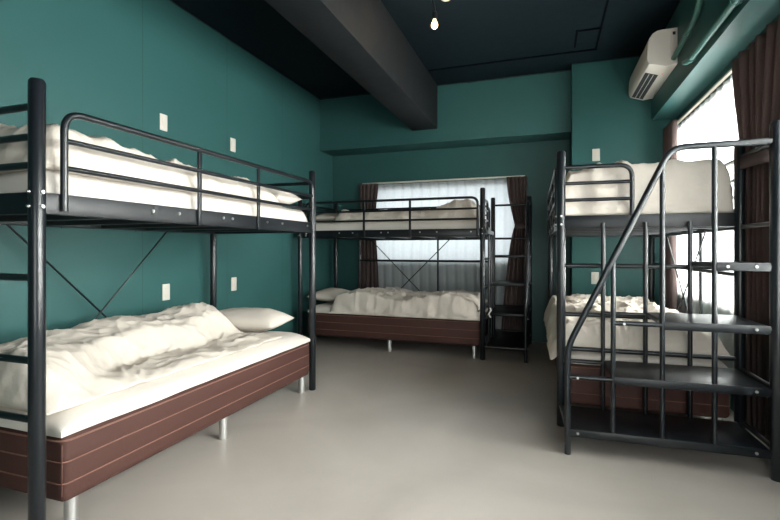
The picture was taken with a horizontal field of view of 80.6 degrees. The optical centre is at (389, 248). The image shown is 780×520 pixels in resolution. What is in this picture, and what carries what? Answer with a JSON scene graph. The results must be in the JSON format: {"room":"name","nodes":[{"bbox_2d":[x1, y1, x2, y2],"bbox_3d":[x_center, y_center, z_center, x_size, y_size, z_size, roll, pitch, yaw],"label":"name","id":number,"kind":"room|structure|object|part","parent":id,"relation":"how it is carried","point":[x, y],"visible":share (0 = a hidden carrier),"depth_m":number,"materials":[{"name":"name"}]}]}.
{"room":"dormitory","nodes":[
{"label":"dormitory","id":0,"kind":"room"},
{"bbox_2d":[0,0,332,343],"bbox_3d":[-2.071,-0.422,2.814,0.160,3.056,7.815,0,0,19],"label":"wall","id":1,"kind":"structure","parent":0,"point":[129,63],"depth_m":3.46,"materials":[{"name":"green paint"}]},
{"bbox_2d":[159,113,166,131],"bbox_3d":[-1.737,-0.971,3.529,0.012,0.125,0.072,0,0,19],"label":"switch plate","id":2,"kind":"object","parent":1,"relation":"attached to","point":[162,118],"visible":1,"depth_m":3.52,"materials":[{"name":"beige plastic"}]},
{"bbox_2d":[162,284,169,300],"bbox_3d":[-1.729,0.332,3.552,0.012,0.125,0.072,0,0,19],"label":"switch plate","id":3,"kind":"object","parent":1,"relation":"attached to","point":[165,287],"visible":1,"depth_m":3.54,"materials":[{"name":"beige plastic"}]},
{"bbox_2d":[230,137,235,151],"bbox_3d":[-1.471,-0.975,4.310,0.012,0.125,0.072,0,0,19],"label":"switch plate","id":4,"kind":"object","parent":1,"relation":"attached to","point":[232,140],"visible":1,"depth_m":4.30,"materials":[{"name":"beige plastic"}]},
{"bbox_2d":[231,277,236,290],"bbox_3d":[-1.466,0.329,4.324,0.012,0.125,0.072,0,0,19],"label":"switch plate","id":5,"kind":"object","parent":1,"relation":"attached to","point":[233,279],"visible":1,"depth_m":4.31,"materials":[{"name":"beige plastic"}]},
{"bbox_2d":[265,0,436,130],"bbox_3d":[-0.727,-1.689,2.157,0.313,0.523,7.115,0,0,19],"label":"beam","id":6,"kind":"structure","parent":0,"point":[361,37],"depth_m":3.60,"materials":[{"name":"paint"}]},
{"bbox_2d":[0,335,779,519],"bbox_3d":[-0.106,1.166,2.146,4.310,0.120,7.815,0,0,19],"label":"floor","id":7,"kind":"structure","parent":0,"point":[415,430],"depth_m":2.40,"materials":[{"name":"grey concrete"}]},
{"bbox_2d":[0,343,308,519],"bbox_3d":[-1.367,0.913,2.818,0.923,0.385,1.947,0,0,19],"label":"bed base","id":8,"kind":"object","parent":7,"relation":"on","point":[77,462],"visible":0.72,"depth_m":2.08,"materials":[{"name":"brown fabric"}]},
{"bbox_3d":[-1.265,1.038,1.825,0.048,0.136,0.049,0,0,19],"label":"leg","id":9,"kind":"part","parent":8,"relation":"part of","materials":[{"name":"silver metal"}]},
{"bbox_2d":[0,331,309,437],"bbox_3d":[-1.370,0.674,2.816,0.927,0.092,1.942,0,0,19],"label":"mattress","id":10,"kind":"object","parent":8,"relation":"on","point":[61,424],"visible":0.24,"depth_m":2.17,"materials":[{"name":"white fabric"}]},
{"bbox_2d":[0,302,281,415],"bbox_3d":[-1.449,0.507,2.650,0.890,0.247,1.662,0,0,19],"label":"duvet","id":11,"kind":"object","parent":10,"relation":"on","point":[86,362],"visible":0.98,"depth_m":2.39,"materials":[{"name":"beige fabric"}]},
{"bbox_2d":[218,307,293,331],"bbox_3d":[-1.115,0.541,3.557,0.660,0.170,0.360,0,0,16],"label":"pillow","id":12,"kind":"object","parent":10,"relation":"on","point":[245,319],"visible":0.77,"depth_m":3.41,"materials":[{"name":"fabric"}]},
{"bbox_3d":[-0.973,1.038,2.684,0.048,0.136,0.049,0,0,19],"label":"leg","id":13,"kind":"part","parent":8,"relation":"part of","materials":[{"name":"silver metal"}]},
{"bbox_3d":[-0.681,1.038,3.544,0.048,0.136,0.049,0,0,19],"label":"leg","id":14,"kind":"part","parent":8,"relation":"part of","materials":[{"name":"silver metal"}]},
{"bbox_2d":[0,77,316,519],"bbox_3d":[-1.390,0.246,2.790,1.021,1.720,2.136,0,0,19],"label":"bunk bed","id":15,"kind":"object","parent":7,"relation":"on","point":[34,208],"visible":0.94,"depth_m":1.85,"materials":[{"name":"black metal"}]},
{"bbox_3d":[-1.722,-0.167,1.813,0.906,0.079,0.028,0,0,19],"label":"rail","id":16,"kind":"part","parent":15,"relation":"part of","materials":[{"name":"black metal"}]},
{"bbox_3d":[-1.275,0.246,1.661,0.054,1.720,0.054,0,0,19],"label":"post","id":17,"kind":"part","parent":15,"relation":"part of","materials":[{"name":"black metal"}]},
{"bbox_3d":[-1.840,-0.167,2.943,0.028,0.079,2.024,0,0,19],"label":"rail","id":18,"kind":"part","parent":15,"relation":"part of","materials":[{"name":"black metal"}]},
{"bbox_2d":[0,170,307,221],"bbox_3d":[-1.393,-0.241,2.791,0.918,0.134,2.009,0,0,19],"label":"mattress","id":19,"kind":"object","parent":15,"relation":"on","point":[15,182],"visible":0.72,"depth_m":2.13,"materials":[{"name":"white fabric"}]},
{"bbox_2d":[0,123,278,205],"bbox_3d":[-1.430,-0.419,2.623,0.902,0.228,1.655,0,0,19],"label":"duvet","id":20,"kind":"object","parent":19,"relation":"on","point":[79,157],"visible":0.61,"depth_m":2.02,"materials":[{"name":"beige fabric"}]},
{"bbox_2d":[266,188,301,206],"bbox_3d":[-1.021,-0.394,3.525,0.600,0.167,0.340,0,0,19],"label":"pillow","id":21,"kind":"object","parent":19,"relation":"on","point":[281,196],"visible":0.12,"depth_m":3.40,"materials":[{"name":"fabric"}]},
{"bbox_3d":[-0.940,-0.167,2.637,0.028,0.079,2.024,0,0,19],"label":"rail","id":22,"kind":"part","parent":15,"relation":"part of","materials":[{"name":"black metal"}]},
{"bbox_3d":[-0.914,-0.336,2.648,0.027,0.390,1.964,0,0,19],"label":"guard rail","id":23,"kind":"part","parent":15,"relation":"part of","materials":[{"name":"black metal"}]},
{"bbox_3d":[-1.506,0.246,3.919,0.054,1.720,0.054,0,0,19],"label":"post","id":24,"kind":"part","parent":15,"relation":"part of","materials":[{"name":"black metal"}]},
{"bbox_3d":[-1.058,-0.167,3.767,0.906,0.079,0.028,0,0,19],"label":"rail","id":25,"kind":"part","parent":15,"relation":"part of","materials":[{"name":"black metal"}]},
{"bbox_3d":[-0.610,0.246,3.615,0.054,1.720,0.054,0,0,19],"label":"post","id":26,"kind":"part","parent":15,"relation":"part of","materials":[{"name":"black metal"}]},
{"bbox_2d":[308,312,487,357],"bbox_3d":[0.129,0.913,5.354,1.947,0.385,0.923,0,0,19],"label":"bed base","id":27,"kind":"object","parent":7,"relation":"on","point":[426,330],"visible":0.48,"depth_m":4.89,"materials":[{"name":"brown fabric"}]},
{"bbox_3d":[-0.005,1.038,4.961,0.049,0.136,0.048,0,0,19],"label":"leg","id":28,"kind":"part","parent":27,"relation":"part of","materials":[{"name":"silver metal"}]},
{"bbox_2d":[308,302,487,320],"bbox_3d":[0.128,0.673,5.357,1.945,0.094,0.926,0,0,19],"label":"sheet","id":29,"kind":"object","parent":27,"relation":"on","point":[325,307],"visible":0.06,"depth_m":5.19,"materials":[{"name":"white fabric"}]},
{"bbox_2d":[307,288,348,301],"bbox_3d":[-0.703,0.550,5.574,0.360,0.149,0.620,0,0,19],"label":"pillow","id":30,"kind":"object","parent":29,"relation":"on","point":[328,294],"visible":0.74,"depth_m":5.34,"materials":[{"name":"fabric"}]},
{"bbox_2d":[329,286,487,320],"bbox_3d":[0.249,0.577,5.275,1.641,0.273,0.977,0,0,19],"label":"duvet","id":31,"kind":"object","parent":29,"relation":"on","point":[388,301],"visible":0.94,"depth_m":4.87,"materials":[{"name":"beige fabric"}]},
{"bbox_3d":[0.855,1.038,4.668,0.049,0.136,0.048,0,0,19],"label":"leg","id":32,"kind":"part","parent":27,"relation":"part of","materials":[{"name":"silver metal"}]},
{"bbox_2d":[297,187,531,362],"bbox_3d":[0.294,0.246,5.312,2.542,1.720,1.021,0,0,19],"label":"bunk bed","id":33,"kind":"object","parent":7,"relation":"on","point":[519,340],"visible":0.95,"depth_m":5.01,"materials":[{"name":"black metal"}]},
{"bbox_3d":[-1.028,0.246,5.262,0.054,1.720,0.054,0,0,19],"label":"post","id":34,"kind":"part","parent":33,"relation":"part of","materials":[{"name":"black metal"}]},
{"bbox_3d":[-0.723,0.246,6.158,0.054,1.720,0.054,0,0,19],"label":"post","id":35,"kind":"part","parent":33,"relation":"part of","materials":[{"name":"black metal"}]},
{"bbox_3d":[-0.052,-0.167,4.928,2.024,0.079,0.028,0,0,19],"label":"rail","id":36,"kind":"part","parent":33,"relation":"part of","materials":[{"name":"black metal"}]},
{"bbox_3d":[-0.041,-0.336,4.901,1.964,0.390,0.027,0,0,19],"label":"guard rail","id":37,"kind":"part","parent":33,"relation":"part of","materials":[{"name":"black metal"}]},
{"bbox_2d":[316,220,489,230],"bbox_3d":[0.102,-0.241,5.381,2.009,0.134,0.918,0,0,19],"label":"mattress","id":38,"kind":"object","parent":33,"relation":"on","point":[433,224],"visible":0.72,"depth_m":4.92,"materials":[{"name":"white fabric"}]},
{"bbox_2d":[316,213,337,222],"bbox_3d":[-0.675,-0.368,5.617,0.340,0.126,0.620,0,0,19],"label":"pillow","id":39,"kind":"object","parent":38,"relation":"on","point":[325,216],"visible":0.34,"depth_m":5.36,"materials":[{"name":"fabric"}]},
{"bbox_2d":[335,199,485,222],"bbox_3d":[0.260,-0.421,5.313,1.612,0.233,0.908,0,0,19],"label":"duvet","id":40,"kind":"object","parent":38,"relation":"on","point":[469,213],"visible":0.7,"depth_m":4.86,"materials":[{"name":"beige fabric"}]},
{"bbox_3d":[0.254,-0.167,5.827,2.024,0.079,0.028,0,0,19],"label":"rail","id":41,"kind":"part","parent":33,"relation":"part of","materials":[{"name":"black metal"}]},
{"bbox_3d":[0.279,-0.336,5.842,1.964,0.390,0.027,0,0,19],"label":"guard rail","id":42,"kind":"part","parent":33,"relation":"part of","materials":[{"name":"black metal"}]},
{"bbox_3d":[0.926,0.246,4.598,0.054,1.720,0.054,0,0,19],"label":"post","id":43,"kind":"part","parent":33,"relation":"part of","materials":[{"name":"black metal"}]},
{"bbox_3d":[1.078,-0.167,5.045,0.028,0.079,0.906,0,0,19],"label":"rail","id":44,"kind":"part","parent":33,"relation":"part of","materials":[{"name":"black metal"}]},
{"bbox_3d":[1.231,0.246,5.493,0.054,1.720,0.054,0,0,19],"label":"post","id":45,"kind":"part","parent":33,"relation":"part of","materials":[{"name":"black metal"}]},
{"bbox_3d":[1.469,0.285,4.913,0.033,1.642,0.956,0,0,19],"label":"handrail","id":46,"kind":"part","parent":33,"relation":"part of","materials":[{"name":"black metal"}]},
{"bbox_3d":[1.623,0.246,5.365,0.060,1.720,0.060,0,0,19],"label":"stair post","id":47,"kind":"part","parent":33,"relation":"part of","materials":[{"name":"black metal"}]},
{"bbox_2d":[555,357,730,419],"bbox_3d":[1.811,0.913,3.696,0.923,0.385,1.947,0,0,18],"label":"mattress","id":48,"kind":"object","parent":7,"relation":"on","point":[583,392],"visible":0.11,"depth_m":2.78,"materials":[{"name":"brown fabric"}]},
{"bbox_2d":[571,351,727,367],"bbox_3d":[1.815,0.673,3.699,0.926,0.093,1.942,0,0,18],"label":"sheet","id":49,"kind":"object","parent":48,"relation":"on","point":[584,355],"visible":0.08,"depth_m":2.80,"materials":[{"name":"white fabric"}]},
{"bbox_2d":[543,293,729,359],"bbox_3d":[1.786,0.556,3.713,1.020,0.306,1.939,0,0,18],"label":"duvet","id":50,"kind":"object","parent":49,"relation":"on","point":[589,335],"visible":0.48,"depth_m":2.90,"materials":[{"name":"beige fabric"}]},
{"bbox_2d":[547,120,779,482],"bbox_3d":[1.773,0.246,3.530,1.021,1.720,2.542,0,0,18],"label":"bunk bed","id":51,"kind":"object","parent":7,"relation":"on","point":[713,435],"visible":0.96,"depth_m":2.48,"materials":[{"name":"black metal"}]},
{"bbox_3d":[1.694,0.246,4.851,0.054,1.720,0.054,0,0,18],"label":"post","id":52,"kind":"part","parent":51,"relation":"part of","materials":[{"name":"black metal"}]},
{"bbox_3d":[1.354,-0.336,3.856,0.027,0.390,1.964,0,0,18],"label":"guard rail","id":53,"kind":"part","parent":51,"relation":"part of","materials":[{"name":"black metal"}]},
{"bbox_3d":[1.381,-0.167,3.867,0.028,0.079,2.024,0,0,18],"label":"rail","id":54,"kind":"part","parent":51,"relation":"part of","materials":[{"name":"black metal"}]},
{"bbox_3d":[1.072,0.246,2.882,0.054,1.720,0.054,0,0,18],"label":"post","id":55,"kind":"part","parent":51,"relation":"part of","materials":[{"name":"black metal"}]},
{"bbox_3d":[2.145,-0.167,4.708,0.906,0.079,0.028,0,0,18],"label":"rail","id":56,"kind":"part","parent":51,"relation":"part of","materials":[{"name":"black metal"}]},
{"bbox_3d":[1.523,-0.167,2.740,0.906,0.079,0.028,0,0,18],"label":"rail","id":57,"kind":"part","parent":51,"relation":"part of","materials":[{"name":"black metal"}]},
{"bbox_3d":[2.596,0.246,4.566,0.054,1.720,0.054,0,0,18],"label":"post","id":58,"kind":"part","parent":51,"relation":"part of","materials":[{"name":"black metal"}]},
{"bbox_3d":[2.287,-0.167,3.581,0.028,0.079,2.024,0,0,18],"label":"rail","id":59,"kind":"part","parent":51,"relation":"part of","materials":[{"name":"black metal"}]},
{"bbox_3d":[2.302,-0.336,3.557,0.027,0.390,1.964,0,0,18],"label":"guard rail","id":60,"kind":"part","parent":51,"relation":"part of","materials":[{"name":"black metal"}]},
{"bbox_3d":[1.974,0.246,2.598,0.054,1.720,0.054,0,0,18],"label":"post","id":61,"kind":"part","parent":51,"relation":"part of","materials":[{"name":"black metal"}]},
{"bbox_3d":[1.855,0.246,2.202,0.060,1.720,0.060,0,0,18],"label":"stair post","id":62,"kind":"part","parent":51,"relation":"part of","materials":[{"name":"black metal"}]},
{"bbox_3d":[1.843,-0.240,3.745,0.920,0.133,1.963,0,0,18],"label":"mattress","id":63,"kind":"object","parent":51,"relation":"on","visible":0},
{"bbox_2d":[566,159,733,215],"bbox_3d":[1.817,-0.384,3.681,0.989,0.357,1.963,0,0,18],"label":"duvet","id":64,"kind":"object","parent":63,"relation":"on","point":[688,184],"visible":0.66,"depth_m":2.76,"materials":[{"name":"beige fabric"}]},
{"bbox_2d":[171,0,679,98],"bbox_3d":[-0.106,-2.026,2.146,4.310,0.150,7.815,0,0,19],"label":"ceiling","id":65,"kind":"structure","parent":0,"point":[468,32],"depth_m":4.16,"materials":[{"name":"black paint"}]},
{"bbox_2d":[431,0,437,28],"bbox_3d":[0.333,-1.808,3.480,0.100,0.285,0.100,0,0,19],"label":"ceiling lamp","id":66,"kind":"object","parent":65,"relation":"hanging from","point":[434,24],"visible":1,"depth_m":3.46,"materials":[{"name":"black"}]},
{"bbox_2d":[432,11,436,19],"bbox_3d":[0.337,-1.766,3.478,0.040,0.060,0.039,0,0,19],"label":"socket","id":67,"kind":"object","parent":66,"relation":"attached to","point":[434,14],"depth_m":3.46,"materials":[{"name":"black plastic"}]},
{"bbox_3d":[0.337,-1.702,3.478,0.052,0.073,0.052,0,0,19],"label":"bulb","id":68,"kind":"part","parent":66,"relation":"part of","materials":[{"name":"white glass"}]},
{"bbox_2d":[429,0,608,70],"bbox_3d":[0.153,-1.946,1.613,1.680,0.016,6.635,0,0,19],"label":"trim","id":69,"kind":"structure","parent":65,"relation":"attached to","point":[607,1],"depth_m":4.55,"materials":[{"name":"black"}]},
{"bbox_2d":[333,140,569,342],"bbox_3d":[1.127,-0.422,5.769,3.990,3.056,0.160,0,0,19],"label":"wall","id":70,"kind":"structure","parent":0,"point":[537,161],"depth_m":5.71,"materials":[{"name":"green paint"}]},
{"bbox_2d":[362,175,524,183],"bbox_3d":[0.622,-0.870,5.834,2.098,0.022,0.018,0,0,19],"label":"rail","id":71,"kind":"object","parent":70,"relation":"attached to","point":[519,175],"visible":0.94,"depth_m":5.80,"materials":[{"name":"beige"}]},
{"bbox_2d":[358,183,378,288],"bbox_3d":[-0.284,0.079,6.085,0.328,1.882,0.087,0,0,19],"label":"curtain","id":72,"kind":"object","parent":71,"relation":"hanging from","point":[369,270],"visible":0.44,"depth_m":6.09,"materials":[{"name":"brown fabric"}]},
{"bbox_2d":[376,179,514,328],"bbox_3d":[0.624,0.076,5.838,1.895,1.854,0.021,0,0,19],"label":"sheer curtain","id":73,"kind":"object","parent":71,"relation":"hanging from","point":[453,276],"visible":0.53,"depth_m":5.82,"materials":[{"name":"white fabric"}]},
{"bbox_2d":[501,176,526,330],"bbox_3d":[1.500,0.079,5.479,0.344,1.882,0.087,0,0,19],"label":"curtain","id":74,"kind":"object","parent":71,"relation":"hanging from","point":[516,186],"visible":0.74,"depth_m":5.48,"materials":[{"name":"brown fabric"}]},
{"bbox_2d":[320,70,570,155],"bbox_3d":[1.040,-1.613,5.514,3.990,0.676,0.378,0,0,19],"label":"beam","id":75,"kind":"structure","parent":70,"relation":"attached to","point":[531,107],"depth_m":5.39,"materials":[{"name":"green paint"}]},
{"bbox_2d":[570,55,673,305],"bbox_3d":[2.452,-0.422,4.944,0.949,3.056,0.550,0,0,19],"label":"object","id":76,"kind":"structure","parent":70,"relation":"attached to","point":[604,117],"depth_m":4.72,"materials":[{"name":"green paint"}]},
{"bbox_2d":[591,272,598,283],"bbox_3d":[2.121,0.300,4.759,0.072,0.125,0.012,0,0,19],"label":"switch plate","id":77,"kind":"object","parent":76,"relation":"attached to","point":[594,275],"visible":0.88,"depth_m":4.75,"materials":[{"name":"beige plastic"}]},
{"bbox_2d":[592,149,599,160],"bbox_3d":[2.130,-0.973,4.756,0.072,0.125,0.012,0,0,19],"label":"switch plate","id":78,"kind":"object","parent":76,"relation":"attached to","point":[595,152],"visible":1,"depth_m":4.75,"materials":[{"name":"beige plastic"}]},
{"bbox_2d":[676,16,777,436],"bbox_3d":[1.859,-0.422,1.478,0.160,3.056,7.815,0,0,19],"label":"wall","id":79,"kind":"structure","parent":0,"point":[729,66],"depth_m":3.44,"materials":[{"name":"green paint"}]},
{"bbox_2d":[629,27,677,99],"bbox_3d":[2.347,-1.625,4.147,0.215,0.304,0.914,0,0,19],"label":"air conditioner","id":80,"kind":"object","parent":79,"relation":"attached to","point":[654,66],"visible":1,"depth_m":3.81,"materials":[{"name":"white plastic"}]},
{"bbox_2d":[632,73,657,98],"bbox_3d":[2.337,-1.492,4.236,0.097,0.034,0.663,0,0,19],"label":"air vent","id":81,"kind":"object","parent":80,"relation":"attached to","point":[645,83],"depth_m":4.20,"materials":[{"name":"black plastic"}]},
{"bbox_3d":[2.425,-1.630,4.121,0.050,0.294,0.911,0,0,19],"label":"plate","id":82,"kind":"part","parent":80,"relation":"part of","materials":[{"name":"white plastic"}]},
{"bbox_2d":[671,0,702,60],"bbox_3d":[2.140,-1.736,3.288,0.054,0.459,0.828,0,0,19],"label":"pipe","id":83,"kind":"object","parent":79,"relation":"attached to","point":[687,33],"visible":1,"depth_m":3.26,"materials":[{"name":"teal metal"}]},
{"bbox_2d":[677,68,731,124],"bbox_3d":[1.947,-1.181,2.117,0.025,0.018,4.988,0,0,19],"label":"rail","id":84,"kind":"object","parent":79,"relation":"attached to","point":[729,72],"visible":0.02,"depth_m":3.51,"materials":[{"name":"beige metal"}]},
{"bbox_2d":[663,119,677,309],"bbox_3d":[2.631,-0.083,4.322,0.149,2.171,0.391,0,0,19],"label":"curtain","id":85,"kind":"object","parent":84,"relation":"hanging from","point":[670,131],"visible":0.35,"depth_m":4.20,"materials":[{"name":"brown fabric"}]},
{"bbox_2d":[676,235,686,263],"bbox_3d":[2.681,0.006,4.214,0.022,0.262,0.330,0,0,19],"label":"sheer curtain","id":86,"kind":"object","parent":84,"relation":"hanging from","point":[681,240],"depth_m":4.22,"materials":[{"name":"white fabric"}]},
{"bbox_2d":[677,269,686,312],"bbox_3d":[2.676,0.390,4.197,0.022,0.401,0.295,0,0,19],"label":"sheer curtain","id":87,"kind":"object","parent":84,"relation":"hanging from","point":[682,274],"depth_m":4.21,"materials":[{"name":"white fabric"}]},
{"bbox_2d":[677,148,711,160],"bbox_3d":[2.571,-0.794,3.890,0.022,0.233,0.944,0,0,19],"label":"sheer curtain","id":88,"kind":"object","parent":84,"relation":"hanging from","point":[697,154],"depth_m":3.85,"materials":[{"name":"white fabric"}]},
{"bbox_2d":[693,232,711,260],"bbox_3d":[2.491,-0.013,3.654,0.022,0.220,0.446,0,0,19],"label":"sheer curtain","id":89,"kind":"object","parent":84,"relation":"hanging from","point":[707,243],"depth_m":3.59,"materials":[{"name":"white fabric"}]},
{"bbox_2d":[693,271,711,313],"bbox_3d":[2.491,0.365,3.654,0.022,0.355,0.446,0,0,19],"label":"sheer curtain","id":90,"kind":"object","parent":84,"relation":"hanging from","point":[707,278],"depth_m":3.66,"materials":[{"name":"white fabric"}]},
{"bbox_2d":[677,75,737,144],"bbox_3d":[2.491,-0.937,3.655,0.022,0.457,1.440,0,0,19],"label":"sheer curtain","id":91,"kind":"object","parent":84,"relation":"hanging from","point":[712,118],"depth_m":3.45,"materials":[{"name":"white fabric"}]},
{"bbox_2d":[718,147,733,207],"bbox_3d":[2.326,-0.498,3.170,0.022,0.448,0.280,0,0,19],"label":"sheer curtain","id":92,"kind":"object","parent":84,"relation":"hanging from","point":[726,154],"depth_m":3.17,"materials":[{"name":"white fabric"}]},
{"bbox_2d":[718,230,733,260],"bbox_3d":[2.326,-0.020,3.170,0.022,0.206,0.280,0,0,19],"label":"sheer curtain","id":93,"kind":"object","parent":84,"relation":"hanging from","point":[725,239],"depth_m":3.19,"materials":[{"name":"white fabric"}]},
{"bbox_2d":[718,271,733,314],"bbox_3d":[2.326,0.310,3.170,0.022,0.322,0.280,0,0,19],"label":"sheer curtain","id":94,"kind":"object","parent":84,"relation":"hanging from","point":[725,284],"depth_m":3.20,"materials":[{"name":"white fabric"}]},
{"bbox_2d":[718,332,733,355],"bbox_3d":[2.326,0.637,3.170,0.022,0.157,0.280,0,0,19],"label":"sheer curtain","id":95,"kind":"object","parent":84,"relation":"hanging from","point":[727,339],"depth_m":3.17,"materials":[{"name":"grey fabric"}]},
{"bbox_2d":[732,14,779,439],"bbox_3d":[2.025,-0.083,2.542,0.149,2.171,0.828,0,0,16],"label":"curtain","id":96,"kind":"object","parent":84,"relation":"hanging from","point":[756,71],"visible":0.62,"depth_m":2.50,"materials":[{"name":"brown fabric"}]},
{"bbox_2d":[682,0,741,64],"bbox_3d":[1.287,-1.359,0.746,0.078,0.103,5.702,0,0,19],"label":"pipe","id":97,"kind":"object","parent":79,"relation":"attached to","point":[732,4],"visible":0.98,"depth_m":2.79,"materials":[{"name":"teal metal"}]},
{"bbox_2d":[652,0,779,119],"bbox_3d":[1.595,-1.618,1.277,0.210,0.666,6.944,0,0,19],"label":"beam","id":98,"kind":"structure","parent":79,"relation":"attached to","point":[747,20],"depth_m":3.18,"materials":[{"name":"green paint"}]}
]}

